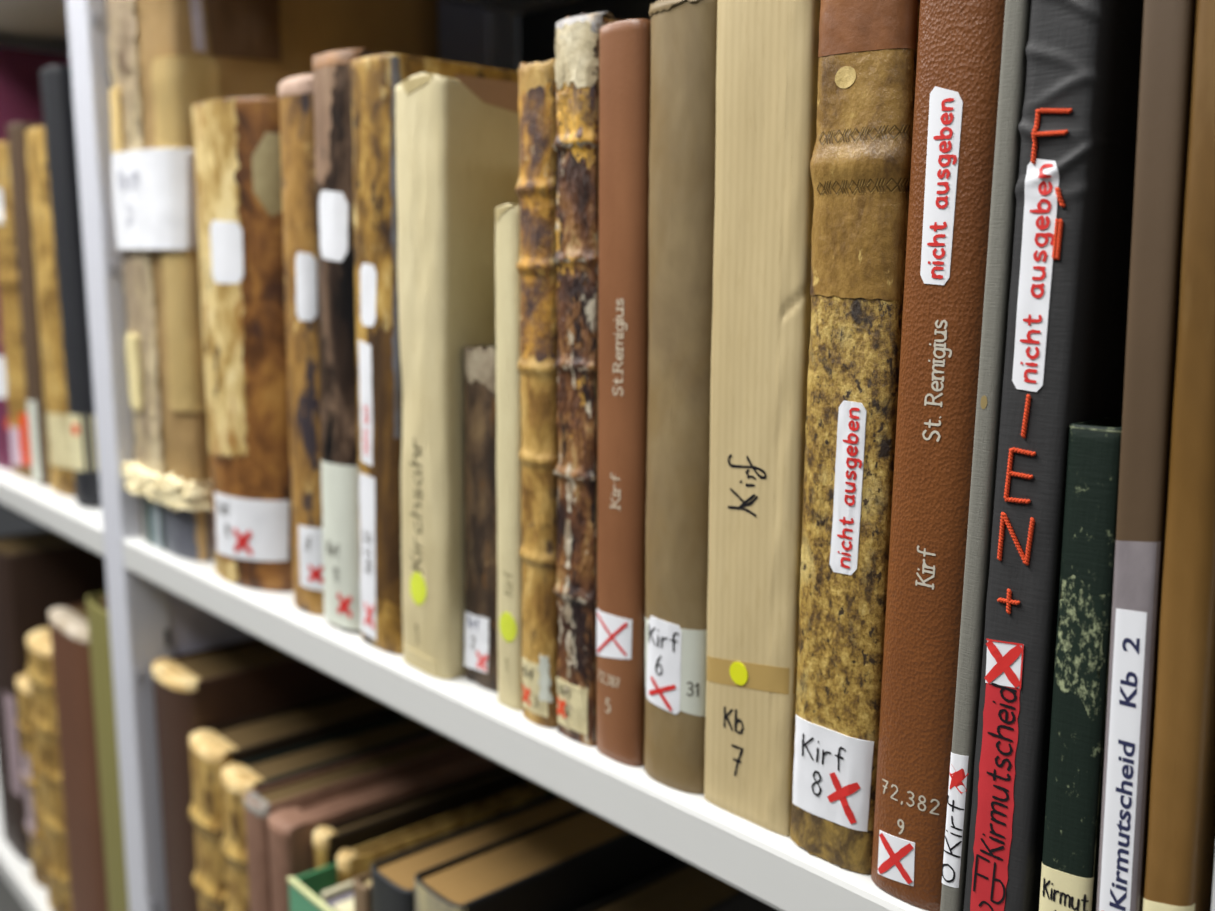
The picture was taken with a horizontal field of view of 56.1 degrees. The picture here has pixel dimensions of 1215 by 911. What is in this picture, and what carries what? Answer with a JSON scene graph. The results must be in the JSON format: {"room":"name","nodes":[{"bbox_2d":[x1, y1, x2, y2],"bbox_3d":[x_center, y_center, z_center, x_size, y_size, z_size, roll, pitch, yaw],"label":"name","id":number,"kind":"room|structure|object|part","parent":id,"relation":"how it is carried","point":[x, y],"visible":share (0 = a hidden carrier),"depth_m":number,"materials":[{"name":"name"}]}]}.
{"room":"library","nodes":[
{"label":"library","id":0,"kind":"room"},
{"bbox_2d":[0,874,26,910],"bbox_3d":[-0.504,1.074,0.662,2.500,0.020,3.800,-8,12,-41],"label":"floor","id":1,"kind":"structure","parent":0,"point":[9,901],"depth_m":2.14,"materials":[{"name":"grey"}]},
{"bbox_2d":[0,0,927,910],"bbox_3d":[-0.263,0.034,1.065,0.403,1.910,2.390,-8,12,-41],"label":"shelving","id":2,"kind":"object","parent":1,"relation":"on","point":[162,603],"visible":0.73,"depth_m":0.87,"materials":[{"name":"metal"}]},
{"bbox_2d":[0,142,22,474],"bbox_3d":[-0.544,-0.157,1.230,0.201,0.336,0.040,-8,12,-41],"label":"book","id":3,"kind":"object","parent":2,"relation":"on","point":[6,338],"visible":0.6,"depth_m":1.17,"materials":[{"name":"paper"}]},
{"bbox_2d":[0,143,32,479],"bbox_3d":[-0.520,-0.151,1.205,0.201,0.332,0.035,-8,12,-41],"label":"book","id":4,"kind":"object","parent":2,"relation":"on","point":[8,219],"visible":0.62,"depth_m":1.13,"materials":[{"name":"leather"}]},
{"bbox_2d":[7,123,50,485],"bbox_3d":[-0.492,-0.153,1.173,0.200,0.346,0.044,-8,13,-41],"label":"book","id":5,"kind":"object","parent":2,"relation":"on","point":[16,133],"visible":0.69,"depth_m":1.10,"materials":[{"name":"paper"}]},
{"bbox_2d":[16,674,46,887],"bbox_3d":[-0.572,0.351,1.312,0.183,0.232,0.058,-8,12,-41],"label":"book","id":6,"kind":"object","parent":2,"relation":"on","point":[29,775],"visible":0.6,"depth_m":1.25,"materials":[{"name":"leather"}]},
{"bbox_2d":[0,46,70,469],"bbox_3d":[-0.581,-0.216,1.295,0.240,0.435,0.110,-8,12,-41],"label":"book","id":7,"kind":"object","parent":2,"relation":"on","point":[20,84],"visible":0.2,"depth_m":1.18,"materials":[{"name":"purple paper"}]},
{"bbox_2d":[26,628,71,910],"bbox_3d":[-0.506,0.326,1.256,0.223,0.300,0.087,-8,12,-41],"label":"book","id":8,"kind":"object","parent":2,"relation":"on","point":[47,764],"visible":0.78,"depth_m":1.17,"materials":[{"name":"brown leather"}]},
{"bbox_2d":[25,126,75,496],"bbox_3d":[-0.450,-0.141,1.127,0.201,0.338,0.083,-8,12,-41],"label":"book","id":9,"kind":"object","parent":2,"relation":"on","point":[60,461],"visible":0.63,"depth_m":1.05,"materials":[{"name":"beige paper"}]},
{"bbox_2d":[0,529,106,862],"bbox_3d":[-0.613,0.272,1.397,0.240,0.363,0.110,-8,12,-41],"label":"book","id":10,"kind":"object","parent":2,"relation":"on","point":[43,571],"visible":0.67,"depth_m":1.29,"materials":[{"name":"paper"}]},
{"bbox_2d":[40,66,100,506],"bbox_3d":[-0.397,-0.154,1.073,0.220,0.380,0.056,-8,12,-41],"label":"book","id":11,"kind":"object","parent":2,"relation":"on","point":[56,81],"visible":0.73,"depth_m":0.99,"materials":[{"name":"black paper"}]},
{"bbox_2d":[72,424,78,434],"bbox_3d":[-0.472,-0.023,1.012,0.014,0.010,0.001,8,12,42],"label":"label","id":12,"kind":"object","parent":11,"relation":"on","point":[75,427],"depth_m":1.01,"materials":[{"name":"paper"}]},
{"bbox_2d":[49,603,108,910],"bbox_3d":[-0.431,0.315,1.180,0.230,0.344,0.115,-8,12,-41],"label":"book","id":13,"kind":"object","parent":2,"relation":"on","point":[69,631],"visible":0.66,"depth_m":1.08,"materials":[{"name":"brown leather"}]},
{"bbox_2d":[86,592,128,910],"bbox_3d":[-0.357,0.309,1.096,0.230,0.382,0.094,-8,12,-41],"label":"book","id":14,"kind":"object","parent":2,"relation":"on","point":[97,604],"visible":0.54,"depth_m":1.01,"materials":[{"name":"beige paper"}]},
{"bbox_2d":[192,97,293,591],"bbox_3d":[-0.182,-0.080,0.811,0.201,0.316,0.116,-8,12,-41],"label":"thick folio","id":15,"kind":"object","parent":2,"relation":"on","point":[237,142],"visible":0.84,"depth_m":0.73,"materials":[{"name":"leather"}]},
{"bbox_2d":[152,638,356,910],"bbox_3d":[-0.260,0.335,0.998,0.240,0.360,0.073,-8,12,-41],"label":"book","id":16,"kind":"object","parent":2,"relation":"on","point":[213,687],"visible":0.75,"depth_m":0.90,"materials":[{"name":"brown leather"}]},
{"bbox_2d":[105,0,439,560],"bbox_3d":[-0.260,-0.150,0.899,0.233,0.425,0.140,-8,12,-41],"label":"book","id":17,"kind":"object","parent":2,"relation":"on","point":[166,57],"visible":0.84,"depth_m":0.81,"materials":[{"name":"paper"}]},
{"bbox_2d":[189,690,403,910],"bbox_3d":[-0.225,0.363,0.945,0.224,0.322,0.060,-8,12,-41],"label":"book","id":18,"kind":"object","parent":2,"relation":"on","point":[212,750],"visible":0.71,"depth_m":0.87,"materials":[{"name":"brown leather"}]},
{"bbox_2d":[278,74,323,614],"bbox_3d":[-0.119,-0.070,0.735,0.181,0.318,0.049,-8,12,-41],"label":"book","id":19,"kind":"object","parent":2,"relation":"on","point":[296,93],"visible":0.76,"depth_m":0.67,"materials":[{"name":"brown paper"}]},
{"bbox_2d":[220,715,436,910],"bbox_3d":[-0.191,0.373,0.908,0.224,0.314,0.048,-8,12,-41],"label":"book","id":20,"kind":"object","parent":2,"relation":"on","point":[237,778],"visible":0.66,"depth_m":0.84,"materials":[{"name":"beige leather"}]},
{"bbox_3d":[-0.243,0.043,1.042,0.329,1.880,0.024,-8,12,-41],"label":"panel","id":21,"kind":"part","parent":2,"relation":"part of","materials":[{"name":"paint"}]},
{"bbox_2d":[312,49,379,633],"bbox_3d":[-0.082,-0.068,0.705,0.201,0.324,0.056,-8,12,-41],"label":"book","id":22,"kind":"object","parent":2,"relation":"on","point":[332,69],"visible":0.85,"depth_m":0.63,"materials":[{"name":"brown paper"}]},
{"bbox_2d":[244,732,467,910],"bbox_3d":[-0.171,0.380,0.873,0.200,0.310,0.033,-8,12,-41],"label":"book","id":23,"kind":"object","parent":2,"relation":"on","point":[261,802],"visible":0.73,"depth_m":0.81,"materials":[{"name":"brown leather"}]},
{"bbox_2d":[353,871,371,910],"bbox_3d":[-0.074,0.397,0.766,0.200,0.310,0.016,-8,12,-41],"label":"book","id":24,"kind":"object","parent":2,"relation":"on","point":[362,886],"visible":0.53,"depth_m":0.68,"materials":[{"name":"brown leather"}]},
{"bbox_2d":[268,748,501,910],"bbox_3d":[-0.148,0.385,0.849,0.200,0.307,0.031,-8,12,-41],"label":"book","id":25,"kind":"object","parent":2,"relation":"on","point":[291,829],"visible":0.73,"depth_m":0.79,"materials":[{"name":"brown leather"}]},
{"bbox_2d":[287,786,552,910],"bbox_3d":[-0.101,0.405,0.803,0.221,0.284,0.071,-8,12,-41],"label":"box file","id":26,"kind":"object","parent":2,"relation":"on","point":[305,890],"visible":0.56,"depth_m":0.74,"materials":[{"name":"green cardboard"}]},
{"bbox_2d":[321,880,353,903],"bbox_3d":[-0.118,0.406,0.804,0.170,0.274,0.005,-8,12,-41],"label":"bundle","id":27,"kind":"object","parent":26,"relation":"in","point":[347,887],"visible":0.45,"depth_m":0.73,"materials":[{"name":"beige paper"}]},
{"bbox_2d":[326,891,353,909],"bbox_3d":[-0.113,0.408,0.798,0.170,0.270,0.009,-8,12,-41],"label":"bundle","id":28,"kind":"object","parent":26,"relation":"in","point":[330,903],"visible":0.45,"depth_m":0.73,"materials":[{"name":"white paper"}]},
{"bbox_2d":[333,897,353,910],"bbox_3d":[-0.105,0.409,0.789,0.170,0.272,0.013,-8,12,-41],"label":"bundle","id":29,"kind":"object","parent":26,"relation":"in","point":[347,905],"visible":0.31,"depth_m":0.72,"materials":[{"name":"beige paper"}]},
{"bbox_2d":[336,782,547,884],"bbox_3d":[-0.112,0.395,0.823,0.170,0.288,0.014,-8,12,-41],"label":"book","id":30,"kind":"object","parent":26,"relation":"in","point":[351,863],"visible":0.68,"depth_m":0.79,"materials":[{"name":"brown leather"}]},
{"bbox_2d":[313,766,531,869],"bbox_3d":[-0.126,0.390,0.836,0.180,0.302,0.016,-8,12,-41],"label":"book","id":31,"kind":"object","parent":2,"relation":"on","point":[328,841],"visible":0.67,"depth_m":0.80,"materials":[{"name":"beige leather"}]},
{"bbox_2d":[351,53,517,654],"bbox_3d":[-0.052,-0.058,0.672,0.201,0.314,0.054,-8,12,-41],"label":"book","id":32,"kind":"object","parent":2,"relation":"on","point":[374,79],"visible":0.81,"depth_m":0.60,"materials":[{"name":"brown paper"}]},
{"bbox_2d":[395,73,519,679],"bbox_3d":[-0.025,-0.045,0.632,0.191,0.299,0.045,-8,13,-41],"label":"book","id":33,"kind":"object","parent":2,"relation":"on","point":[458,140],"visible":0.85,"depth_m":0.56,"materials":[{"name":"paper"}]},
{"bbox_2d":[371,793,579,910],"bbox_3d":[-0.049,0.392,0.745,0.210,0.326,0.043,-8,12,-41],"label":"book","id":34,"kind":"object","parent":2,"relation":"on","point":[392,877],"visible":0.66,"depth_m":0.69,"materials":[{"name":"brown paper"}]},
{"bbox_2d":[464,344,497,691],"bbox_3d":[-0.019,0.025,0.599,0.121,0.171,0.034,-8,12,-41],"label":"book","id":35,"kind":"object","parent":2,"relation":"on","point":[481,646],"visible":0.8,"depth_m":0.56,"materials":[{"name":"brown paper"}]},
{"bbox_2d":[495,204,522,710],"bbox_3d":[0.008,-0.004,0.576,0.150,0.235,0.019,-8,13,-41],"label":"book","id":36,"kind":"object","parent":2,"relation":"on","point":[507,222],"visible":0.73,"depth_m":0.53,"materials":[{"name":"beige paper"}]},
{"bbox_2d":[515,59,558,727],"bbox_3d":[0.040,-0.032,0.568,0.202,0.294,0.030,-8,12,-41],"label":"book","id":37,"kind":"object","parent":2,"relation":"on","point":[536,192],"visible":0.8,"depth_m":0.50,"materials":[{"name":"brown leather"}]},
{"bbox_2d":[414,807,682,910],"bbox_3d":[-0.017,0.391,0.710,0.210,0.338,0.046,-8,12,-41],"label":"book","id":38,"kind":"object","parent":2,"relation":"on","point":[573,860],"visible":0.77,"depth_m":0.66,"materials":[{"name":"brown paper"}]},
{"bbox_2d":[553,12,621,745],"bbox_3d":[0.058,-0.036,0.548,0.203,0.308,0.030,-8,12,-41],"label":"book","id":39,"kind":"object","parent":2,"relation":"on","point":[577,39],"visible":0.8,"depth_m":0.48,"materials":[{"name":"brown leather"}]},
{"bbox_3d":[-0.016,-0.127,0.466,0.001,0.002,0.007,-6,11,-35],"label":"frayed cord","id":40,"kind":"part","parent":39,"relation":"part of","materials":[{"name":"beige fabric"}]},
{"bbox_3d":[-0.017,0.061,0.495,0.001,0.004,0.007,-8,12,-41],"label":"frayed cord","id":41,"kind":"part","parent":39,"relation":"part of","materials":[{"name":"white fabric"}]},
{"bbox_3d":[-0.011,0.062,0.490,0.006,0.003,0.001,5,10,31],"label":"frayed cord","id":42,"kind":"part","parent":39,"relation":"part of","materials":[{"name":"beige fabric"}]},
{"bbox_3d":[-0.009,-0.125,0.459,0.009,0.003,0.002,2,9,13],"label":"frayed cord","id":43,"kind":"part","parent":39,"relation":"part of","materials":[{"name":"brown fabric"}]},
{"bbox_3d":[0.300,0.090,0.742,0.003,1.840,1.150,-8,12,-41],"label":"panel","id":44,"kind":"part","parent":2,"relation":"part of","materials":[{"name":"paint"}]},
{"bbox_2d":[597,19,650,766],"bbox_3d":[0.080,-0.029,0.532,0.210,0.300,0.032,-8,12,-41],"label":"book","id":45,"kind":"object","parent":2,"relation":"on","point":[625,45],"visible":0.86,"depth_m":0.46,"materials":[{"name":"leather"}]},
{"bbox_2d":[579,861,777,910],"bbox_3d":[0.022,0.411,0.673,0.210,0.310,0.050,-8,12,-41],"label":"book","id":46,"kind":"object","parent":2,"relation":"on","point":[681,886],"visible":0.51,"depth_m":0.67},
{"bbox_2d":[644,0,717,793],"bbox_3d":[0.101,-0.028,0.507,0.211,0.305,0.039,-8,12,-41],"label":"book","id":47,"kind":"object","parent":2,"relation":"on","point":[682,152],"visible":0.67,"depth_m":0.43,"materials":[{"name":"paper"}]},
{"bbox_2d":[704,0,820,835],"bbox_3d":[0.133,-0.031,0.481,0.220,0.318,0.045,-8,12,-41],"label":"book","id":48,"kind":"object","parent":2,"relation":"on","point":[767,64],"visible":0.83,"depth_m":0.41,"materials":[{"name":"beige paper"}]},
{"bbox_2d":[790,0,919,874],"bbox_3d":[0.151,-0.018,0.443,0.202,0.304,0.039,-8,12,-41],"label":"book","id":49,"kind":"object","parent":2,"relation":"on","point":[860,163],"visible":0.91,"depth_m":0.38,"materials":[{"name":"brown leather"}]},
{"bbox_2d":[871,0,1005,910],"bbox_3d":[0.176,-0.017,0.420,0.210,0.310,0.035,-8,12,-41],"label":"book","id":50,"kind":"object","parent":2,"relation":"on","point":[959,51],"visible":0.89,"depth_m":0.35,"materials":[{"name":"brown leather"}]},
{"bbox_2d":[940,0,1030,910],"bbox_3d":[0.184,-0.014,0.401,0.200,0.310,0.007,-8,13,-41],"label":"book","id":51,"kind":"object","parent":2,"relation":"on","point":[1013,70],"visible":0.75,"depth_m":0.34,"materials":[{"name":"grey fabric"}]},
{"bbox_2d":[980,396,986,408],"bbox_3d":[0.110,-0.016,0.333,0.001,0.004,0.002,-8,13,-41],"label":"sticker","id":52,"kind":"object","parent":51,"relation":"attached to","point":[983,403],"depth_m":0.33,"materials":[{"name":"beige paper"}]},
{"bbox_2d":[963,0,1143,910],"bbox_3d":[0.197,-0.015,0.393,0.212,0.315,0.028,-8,12,-42],"label":"book","id":53,"kind":"object","parent":2,"relation":"on","point":[1065,353],"visible":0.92,"depth_m":0.32,"materials":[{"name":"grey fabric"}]},
{"bbox_2d":[1039,414,1122,910],"bbox_3d":[0.180,0.066,0.366,0.130,0.163,0.016,-8,12,-41],"label":"book","id":54,"kind":"object","parent":2,"relation":"on","point":[1071,843],"visible":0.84,"depth_m":0.32,"materials":[{"name":"green paper"}]},
{"bbox_2d":[1096,0,1196,910],"bbox_3d":[0.215,-0.009,0.368,0.200,0.310,0.017,-8,12,-41],"label":"book","id":55,"kind":"object","parent":2,"relation":"on","point":[1169,26],"visible":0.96,"depth_m":0.30,"materials":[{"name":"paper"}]},
{"bbox_2d":[1143,0,1214,910],"bbox_3d":[0.224,-0.007,0.358,0.200,0.310,0.018,-8,12,-41],"label":"book","id":56,"kind":"object","parent":2,"relation":"on","point":[1181,826],"visible":1,"depth_m":0.30,"materials":[{"name":"brown leather"}]},
{"bbox_2d":[1211,856,1214,910],"bbox_3d":[0.239,0.066,0.357,0.200,0.165,0.016,-8,11,-41],"label":"book","id":57,"kind":"object","parent":2,"relation":"on","point":[1213,885],"visible":1,"depth_m":0.30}
]}

